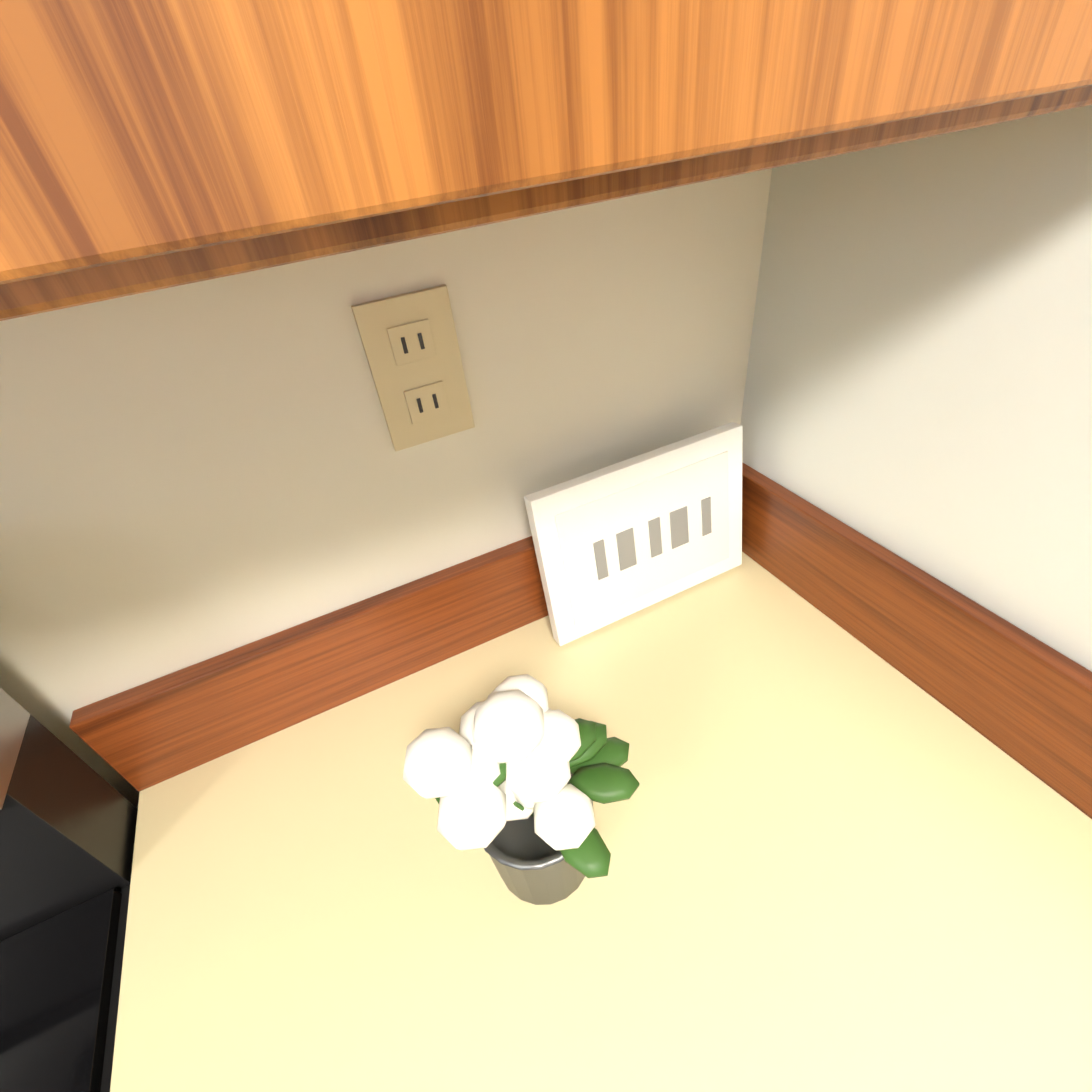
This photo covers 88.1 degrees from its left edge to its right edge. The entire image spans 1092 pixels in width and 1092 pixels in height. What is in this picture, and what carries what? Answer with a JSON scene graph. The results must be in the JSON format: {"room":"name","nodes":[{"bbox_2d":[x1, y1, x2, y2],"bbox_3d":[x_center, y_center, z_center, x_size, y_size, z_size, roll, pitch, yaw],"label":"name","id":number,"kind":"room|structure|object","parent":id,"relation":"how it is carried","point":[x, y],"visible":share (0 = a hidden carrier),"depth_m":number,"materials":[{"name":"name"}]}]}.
{"room":"kitchen","nodes":[
{"label":"kitchen","id":0,"kind":"room"},
{"bbox_2d":[0,168,771,808],"bbox_3d":[-1.020,0.203,0.198,2.700,2.380,0.100,-21,40,-17],"label":"wall","id":1,"kind":"structure","parent":0,"point":[196,472],"depth_m":0.45,"materials":[{"name":"paint"}]},
{"bbox_2d":[351,285,474,450],"bbox_3d":[-0.099,-0.135,0.439,0.070,0.114,0.008,-21,40,-17],"label":"electrical outlet","id":2,"kind":"object","parent":1,"relation":"attached to","point":[409,340],"visible":1,"depth_m":0.43,"materials":[{"name":"beige plastic"}]},
{"bbox_2d":[0,0,1091,320],"bbox_3d":[-0.083,-0.488,-0.015,0.668,0.840,0.308,-21,40,-17],"label":"upper cabinet","id":3,"kind":"object","parent":1,"relation":"attached to","point":[152,144],"visible":1,"depth_m":0.09,"materials":[{"name":"brown wood"}]},
{"bbox_2d":[740,105,1091,671],"bbox_3d":[0.693,-0.235,0.468,0.815,2.380,0.760,-21,40,-17],"label":"wall","id":4,"kind":"structure","parent":0,"point":[918,389],"depth_m":0.41,"materials":[{"name":"paint"}]},
{"bbox_3d":[2.456,1.969,-0.611,9.000,0.060,8.000,-21,40,-17],"label":"floor","id":5,"kind":"structure","parent":0,"visible":0},
{"bbox_2d":[0,688,137,1091],"bbox_3d":[-0.515,0.796,0.325,0.761,1.200,0.723,-21,40,-17],"label":"microwave","id":6,"kind":"object","parent":5,"relation":"on","point":[68,818],"visible":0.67,"depth_m":0.41,"materials":[{"name":"grey metal"}]},
{"bbox_3d":[-0.770,2.227,-1.159,0.711,0.873,4.180,-21,40,-17],"label":"base cabinet","id":7,"kind":"object","parent":5,"relation":"on","visible":0},
{"bbox_2d":[69,462,1091,1091],"bbox_3d":[0.076,0.252,0.355,0.684,0.144,0.690,-21,40,-17],"label":"countertop","id":8,"kind":"structure","parent":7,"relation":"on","point":[845,830],"depth_m":0.31,"materials":[{"name":"laminate"}]},
{"bbox_2d":[403,674,638,904],"bbox_3d":[-0.005,0.162,0.370,0.144,0.196,0.123,-21,40,-17],"label":"potted plant","id":9,"kind":"object","parent":8,"relation":"on","point":[516,777],"visible":1,"depth_m":0.33,"materials":[{"name":"white plant"}]},
{"bbox_2d":[524,422,742,645],"bbox_3d":[0.104,-0.012,0.587,0.240,0.170,0.042,-21,40,-17],"label":"sign frame","id":10,"kind":"object","parent":8,"relation":"on","point":[619,540],"visible":1,"depth_m":0.57,"materials":[{"name":"white plastic"}]}
]}

